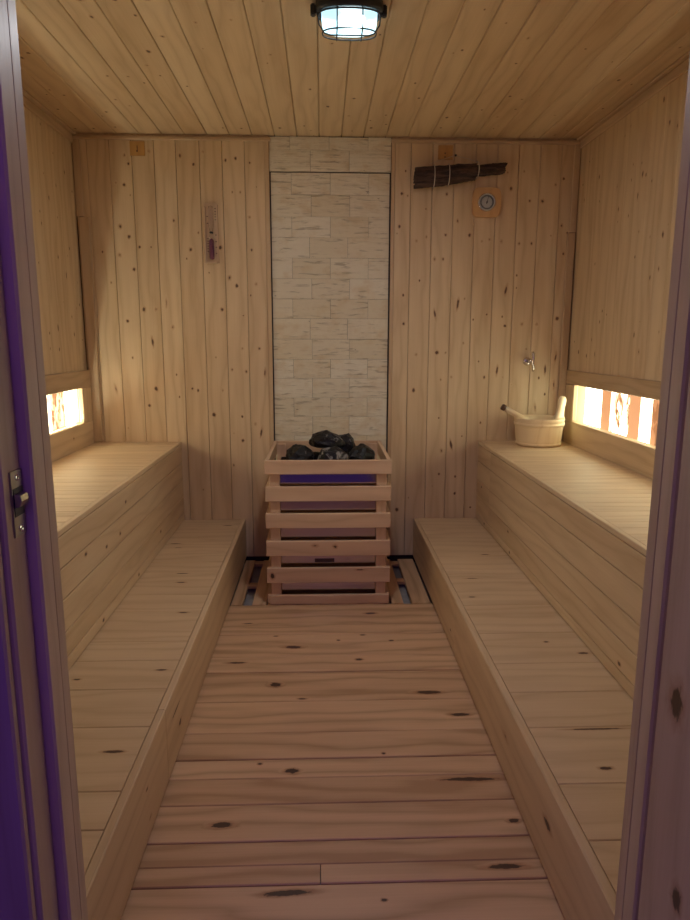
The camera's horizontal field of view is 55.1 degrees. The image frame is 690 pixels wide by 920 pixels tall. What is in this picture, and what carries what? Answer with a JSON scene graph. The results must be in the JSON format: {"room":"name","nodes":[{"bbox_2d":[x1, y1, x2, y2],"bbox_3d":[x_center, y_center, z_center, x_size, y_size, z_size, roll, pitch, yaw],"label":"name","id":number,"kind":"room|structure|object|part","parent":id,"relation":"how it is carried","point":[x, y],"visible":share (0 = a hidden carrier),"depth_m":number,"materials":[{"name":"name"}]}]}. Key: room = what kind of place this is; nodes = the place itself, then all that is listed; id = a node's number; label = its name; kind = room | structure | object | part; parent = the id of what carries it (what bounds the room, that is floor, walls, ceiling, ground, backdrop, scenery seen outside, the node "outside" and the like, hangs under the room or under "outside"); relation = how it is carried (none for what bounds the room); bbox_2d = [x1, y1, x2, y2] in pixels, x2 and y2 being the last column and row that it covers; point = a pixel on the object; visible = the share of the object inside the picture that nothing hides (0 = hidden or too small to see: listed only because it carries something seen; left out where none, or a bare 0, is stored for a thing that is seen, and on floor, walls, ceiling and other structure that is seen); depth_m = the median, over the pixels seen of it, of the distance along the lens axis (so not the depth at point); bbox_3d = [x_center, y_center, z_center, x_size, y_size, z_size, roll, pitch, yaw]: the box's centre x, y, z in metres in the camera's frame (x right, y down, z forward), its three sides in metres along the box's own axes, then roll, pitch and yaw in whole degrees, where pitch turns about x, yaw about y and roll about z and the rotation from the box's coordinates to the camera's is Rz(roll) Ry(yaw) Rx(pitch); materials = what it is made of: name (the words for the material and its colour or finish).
{"room":"spa","nodes":[
{"label":"spa","id":0,"kind":"room"},
{"bbox_2d":[22,88,94,461],"bbox_3d":[-1.369,-0.282,2.112,0.180,2.270,2.848,0,10,-2],"label":"wall","id":1,"kind":"structure","parent":0,"point":[49,140],"depth_m":3.09,"materials":[{"name":"brown wood"}]},
{"bbox_3d":[-1.301,-1.342,1.938,0.012,0.038,2.682,0,10,-2],"label":"cove moulding","id":2,"kind":"part","parent":1,"relation":"part of","materials":[{"name":"brown wood"}]},
{"bbox_3d":[-1.292,-1.366,1.934,0.030,0.011,2.682,0,10,-2],"label":"cove moulding","id":3,"kind":"part","parent":1,"relation":"part of","materials":[{"name":"brown wood"}]},
{"bbox_2d":[47,389,78,431],"bbox_3d":[-1.353,-0.095,2.377,0.056,0.216,2.278,0,10,-2],"label":"panel","id":4,"kind":"object","parent":1,"relation":"attached to","point":[63,411],"visible":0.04,"depth_m":3.27,"materials":[{"name":"stone"}]},
{"bbox_3d":[-1.302,-0.190,2.156,0.030,0.087,2.697,0,10,-2],"label":"slot rail","id":5,"kind":"part","parent":1,"relation":"part of","materials":[{"name":"brown wood"}]},
{"bbox_3d":[-1.302,0.114,2.212,0.024,0.176,2.697,0,10,-2],"label":"slot sill","id":6,"kind":"part","parent":1,"relation":"part of","materials":[{"name":"brown wood"}]},
{"bbox_2d":[72,133,580,562],"bbox_3d":[-0.097,-0.537,3.521,2.950,2.270,0.074,0,10,-2],"label":"wall","id":7,"kind":"structure","parent":0,"point":[342,296],"depth_m":3.46,"materials":[{"name":"brown wood"}]},
{"bbox_3d":[-1.333,-1.406,3.298,0.037,0.365,0.014,0,10,-2],"label":"corner trim","id":8,"kind":"part","parent":7,"relation":"part of","materials":[{"name":"brown wood"}]},
{"bbox_3d":[-1.315,-0.660,3.430,0.051,1.140,0.024,0,10,-2],"label":"corner trim","id":9,"kind":"part","parent":7,"relation":"part of","materials":[{"name":"brown wood"}]},
{"bbox_2d":[129,141,144,155],"bbox_3d":[-1.033,-1.548,3.286,0.074,0.068,0.008,0,10,-2],"label":"wall plate","id":10,"kind":"object","parent":7,"relation":"attached to","point":[137,148],"visible":1,"depth_m":3.28,"materials":[{"name":"orange wood"}]},
{"bbox_3d":[-0.863,-1.598,3.280,0.981,0.020,0.014,0,10,-2],"label":"head moulding","id":11,"kind":"part","parent":7,"relation":"part of","materials":[{"name":"brown wood"}]},
{"bbox_2d":[203,203,218,263],"bbox_3d":[-0.680,-1.152,3.356,0.071,0.296,0.036,0,10,-2],"label":"timer","id":12,"kind":"object","parent":7,"relation":"attached to","point":[210,210],"visible":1,"depth_m":3.36,"materials":[{"name":"brown wood"}]},
{"bbox_3d":[-0.711,-1.144,3.359,0.010,0.276,0.012,0,10,-2],"label":"rail","id":13,"kind":"part","parent":12,"relation":"part of","materials":[{"name":"brown wood"}]},
{"bbox_3d":[-0.395,-0.537,3.493,0.024,2.198,0.008,0,10,-2],"label":"upright trim","id":14,"kind":"part","parent":7,"relation":"part of","materials":[{"name":"brown wood"}]},
{"bbox_3d":[0.243,-0.540,3.515,0.020,2.198,0.008,0,10,-2],"label":"upright trim","id":15,"kind":"part","parent":7,"relation":"part of","materials":[{"name":"brown wood"}]},
{"bbox_2d":[438,145,452,159],"bbox_3d":[0.507,-1.553,3.338,0.074,0.068,0.008,0,10,-2],"label":"wall plate","id":16,"kind":"object","parent":7,"relation":"attached to","point":[444,151],"visible":1,"depth_m":3.34,"materials":[{"name":"orange wood"}]},
{"bbox_2d":[413,154,507,188],"bbox_3d":[0.577,-1.449,3.312,0.469,0.174,0.102,0,10,-2],"label":"bundle","id":17,"kind":"object","parent":7,"relation":"hanging from","point":[433,176],"visible":1,"depth_m":3.29,"materials":[{"name":"brown"}]},
{"bbox_3d":[0.717,-1.605,3.333,0.968,0.020,0.014,0,10,-2],"label":"head moulding","id":18,"kind":"part","parent":7,"relation":"part of","materials":[{"name":"brown wood"}]},
{"bbox_2d":[472,187,500,217],"bbox_3d":[0.723,-1.316,3.379,0.144,0.144,0.028,0,10,-2],"label":"thermometer","id":19,"kind":"object","parent":7,"relation":"attached to","point":[486,201],"visible":1,"depth_m":3.37,"materials":[{"name":"orange wood"}]},
{"bbox_2d":[523,352,534,370],"bbox_3d":[0.978,-0.524,3.509,0.044,0.104,0.075,0,10,-2],"label":"valve","id":20,"kind":"object","parent":7,"relation":"attached to","point":[526,360],"visible":1,"depth_m":3.48,"materials":[{"name":"silver metal"}]},
{"bbox_3d":[0.992,-0.519,3.482,0.019,0.104,0.020,0,10,-2],"label":"handle","id":21,"kind":"part","parent":20,"relation":"part of","materials":[{"name":"silver metal"}]},
{"bbox_3d":[1.171,-0.642,3.520,0.040,1.080,0.024,0,10,-2],"label":"corner trim","id":22,"kind":"part","parent":7,"relation":"part of","materials":[{"name":"brown wood"}]},
{"bbox_3d":[1.180,-1.388,3.389,0.035,0.425,0.014,0,10,-2],"label":"corner trim","id":23,"kind":"part","parent":7,"relation":"part of","materials":[{"name":"brown wood"}]},
{"bbox_2d":[121,559,564,919],"bbox_3d":[-0.051,0.837,2.369,2.950,0.100,2.960,0,10,-2],"label":"floor","id":24,"kind":"structure","parent":0,"point":[333,761],"depth_m":1.80,"materials":[{"name":"brown wood"}]},
{"bbox_2d":[52,442,183,670],"bbox_3d":[-1.063,0.466,2.291,0.453,0.656,2.684,0,10,-2],"label":"bench","id":25,"kind":"object","parent":24,"relation":"on","point":[118,504],"visible":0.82,"depth_m":2.51,"materials":[{"name":"brown wood"}]},
{"bbox_3d":[-1.071,0.153,2.234,0.435,0.018,2.682,0,10,-2],"label":"seat","id":26,"kind":"part","parent":25,"relation":"part of","materials":[{"name":"brown wood"}]},
{"bbox_2d":[68,519,246,919],"bbox_3d":[-0.676,0.675,2.343,0.350,0.214,2.684,0,10,-2],"label":"bench","id":27,"kind":"object","parent":24,"relation":"on","point":[135,687],"visible":0.81,"depth_m":1.91,"materials":[{"name":"brown wood"}]},
{"bbox_2d":[264,440,391,603],"bbox_3d":[-0.085,0.280,3.271,0.566,0.672,0.584,0,10,-2],"label":"guard","id":28,"kind":"object","parent":24,"relation":"on","point":[275,493],"visible":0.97,"depth_m":2.99,"materials":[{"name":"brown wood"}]},
{"bbox_3d":[-0.315,0.334,3.006,0.045,0.659,0.022,0,10,-2],"label":"corner post","id":29,"kind":"part","parent":28,"relation":"part of","materials":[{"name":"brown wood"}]},
{"bbox_3d":[-0.333,0.239,3.522,0.045,0.659,0.022,0,10,-2],"label":"corner post","id":30,"kind":"part","parent":28,"relation":"part of","materials":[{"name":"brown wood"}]},
{"bbox_3d":[0.146,0.237,3.538,0.045,0.659,0.022,0,10,-2],"label":"corner post","id":31,"kind":"part","parent":28,"relation":"part of","materials":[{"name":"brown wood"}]},
{"bbox_3d":[0.164,0.332,3.022,0.045,0.659,0.022,0,10,-2],"label":"corner post","id":32,"kind":"part","parent":28,"relation":"part of","materials":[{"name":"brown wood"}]},
{"bbox_2d":[280,430,375,593],"bbox_3d":[-0.078,0.232,3.244,0.491,0.776,0.460,0,10,-2],"label":"heater","id":33,"kind":"object","parent":24,"relation":"on","point":[294,479],"depth_m":3.04,"materials":[{"name":"silver metal"}]},
{"bbox_3d":[-0.207,-0.005,3.107,0.147,0.139,0.137,-5,11,-24],"label":"heater stone","id":34,"kind":"part","parent":33,"relation":"part of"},
{"bbox_3d":[-0.147,0.015,3.220,0.118,0.118,0.109,-3,11,-19],"label":"heater stone","id":35,"kind":"part","parent":33,"relation":"part of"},
{"bbox_3d":[-0.086,-0.095,3.143,0.180,0.098,0.129,2,11,9],"label":"heater stone","id":36,"kind":"part","parent":33,"relation":"part of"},
{"bbox_3d":[-0.056,0.003,3.056,0.151,0.136,0.099,-3,11,-19],"label":"heater stone","id":37,"kind":"part","parent":33,"relation":"part of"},
{"bbox_3d":[0.003,-0.072,3.234,0.099,0.120,0.095,-3,11,-19],"label":"heater stone","id":38,"kind":"part","parent":33,"relation":"part of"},
{"bbox_3d":[0.076,-0.011,3.113,0.142,0.134,0.139,5,11,25],"label":"heater stone","id":39,"kind":"part","parent":33,"relation":"part of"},
{"bbox_2d":[413,518,632,919],"bbox_3d":[0.606,0.669,2.386,0.364,0.215,2.684,0,10,-2],"label":"bench","id":40,"kind":"object","parent":24,"relation":"on","point":[556,721],"visible":0.85,"depth_m":1.83,"materials":[{"name":"brown wood"}]},
{"bbox_2d":[476,441,652,698],"bbox_3d":[1.002,0.457,2.361,0.457,0.656,2.684,0,10,-2],"label":"bench","id":41,"kind":"object","parent":24,"relation":"on","point":[574,520],"visible":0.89,"depth_m":2.36,"materials":[{"name":"brown wood"}]},
{"bbox_2d":[514,396,565,447],"bbox_3d":[1.015,-0.208,3.456,0.258,0.257,0.258,0,10,-2],"label":"bucket","id":42,"kind":"object","parent":41,"relation":"on","point":[538,431],"visible":0.98,"depth_m":3.38,"materials":[{"name":"brown wood"}]},
{"bbox_2d":[500,404,528,418],"bbox_3d":[0.925,-0.208,3.442,0.238,0.167,0.076,0,10,-2],"label":"ladle","id":43,"kind":"object","parent":42,"relation":"in","point":[504,407],"visible":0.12,"depth_m":3.42,"materials":[{"name":"brown wood"}]},
{"bbox_3d":[1.108,-0.251,3.419,0.069,0.160,0.018,-3,11,-16],"label":"ear handle","id":44,"kind":"part","parent":42,"relation":"part of","materials":[{"name":"brown wood"}]},
{"bbox_3d":[1.012,0.144,2.304,0.439,0.018,2.682,0,10,-2],"label":"seat","id":45,"kind":"part","parent":41,"relation":"part of","materials":[{"name":"brown wood"}]},
{"bbox_2d":[15,0,689,138],"bbox_3d":[-0.028,-1.391,1.962,3.010,0.030,2.960,0,10,-2],"label":"ceiling","id":46,"kind":"structure","parent":0,"point":[534,69],"depth_m":2.45,"materials":[{"name":"brown wood"}]},
{"bbox_2d":[310,0,386,40],"bbox_3d":[0.011,-1.338,2.009,0.232,0.090,0.128,0,10,-2],"label":"lamp","id":47,"kind":"object","parent":46,"relation":"attached to","point":[339,18],"visible":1,"depth_m":1.98,"materials":[{"name":"white glass"}]},
{"bbox_3d":[0.013,-1.327,2.011,0.170,0.055,0.090,0,10,-2],"label":"lamp shade","id":48,"kind":"part","parent":47,"relation":"part of","materials":[{"name":"white glass"}]},
{"bbox_2d":[561,50,689,478],"bbox_3d":[1.305,-0.294,2.203,0.180,2.270,2.848,0,10,-2],"label":"wall","id":49,"kind":"structure","parent":0,"point":[631,158],"depth_m":2.86,"materials":[{"name":"brown wood"}]},
{"bbox_3d":[1.245,0.102,2.298,0.024,0.176,2.697,0,10,-2],"label":"slot sill","id":50,"kind":"part","parent":49,"relation":"part of","materials":[{"name":"brown wood"}]},
{"bbox_3d":[1.247,-0.208,2.241,0.030,0.073,2.697,0,10,-2],"label":"slot rail","id":51,"kind":"part","parent":49,"relation":"part of","materials":[{"name":"brown wood"}]},
{"bbox_2d":[584,387,658,445],"bbox_3d":[1.285,-0.104,2.416,0.056,0.230,2.178,0,10,-2],"label":"panel","id":52,"kind":"object","parent":49,"relation":"attached to","point":[634,417],"visible":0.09,"depth_m":3.03,"materials":[{"name":"stone"}]},
{"bbox_3d":[1.231,-1.377,2.019,0.030,0.011,2.682,0,10,-2],"label":"cove moulding","id":53,"kind":"part","parent":49,"relation":"part of","materials":[{"name":"brown wood"}]},
{"bbox_3d":[1.240,-1.353,2.024,0.012,0.038,2.682,0,10,-2],"label":"cove moulding","id":54,"kind":"part","parent":49,"relation":"part of","materials":[{"name":"brown wood"}]},
{"bbox_3d":[0.015,-0.042,0.814,2.855,2.270,0.086,0,10,-2],"label":"wall","id":55,"kind":"structure","parent":0,"visible":0},
{"bbox_2d":[0,0,689,919],"bbox_3d":[0.036,0.092,0.416,1.100,2.070,0.942,0,10,-2],"label":"door frame","id":56,"kind":"structure","parent":55,"relation":"in","point":[42,875],"depth_m":0.82,"materials":[{"name":"brown wood"}]},
{"bbox_3d":[-0.387,0.051,0.790,0.011,0.080,0.030,0,10,-2],"label":"strike plate","id":57,"kind":"part","parent":56,"relation":"part of","materials":[{"name":"metal"}]},
{"bbox_3d":[-0.461,0.031,0.743,0.129,2.070,0.014,0,10,-2],"label":"casing","id":58,"kind":"part","parent":56,"relation":"part of","materials":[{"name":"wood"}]},
{"bbox_3d":[-0.415,0.046,0.857,0.068,2.000,0.027,0,10,-2],"label":"casing","id":59,"kind":"part","parent":56,"relation":"part of","materials":[{"name":"brown wood"}]},
{"bbox_3d":[0.448,0.042,0.886,0.064,2.000,0.027,0,10,-2],"label":"casing","id":60,"kind":"part","parent":56,"relation":"part of","materials":[{"name":"brown wood"}]}
]}

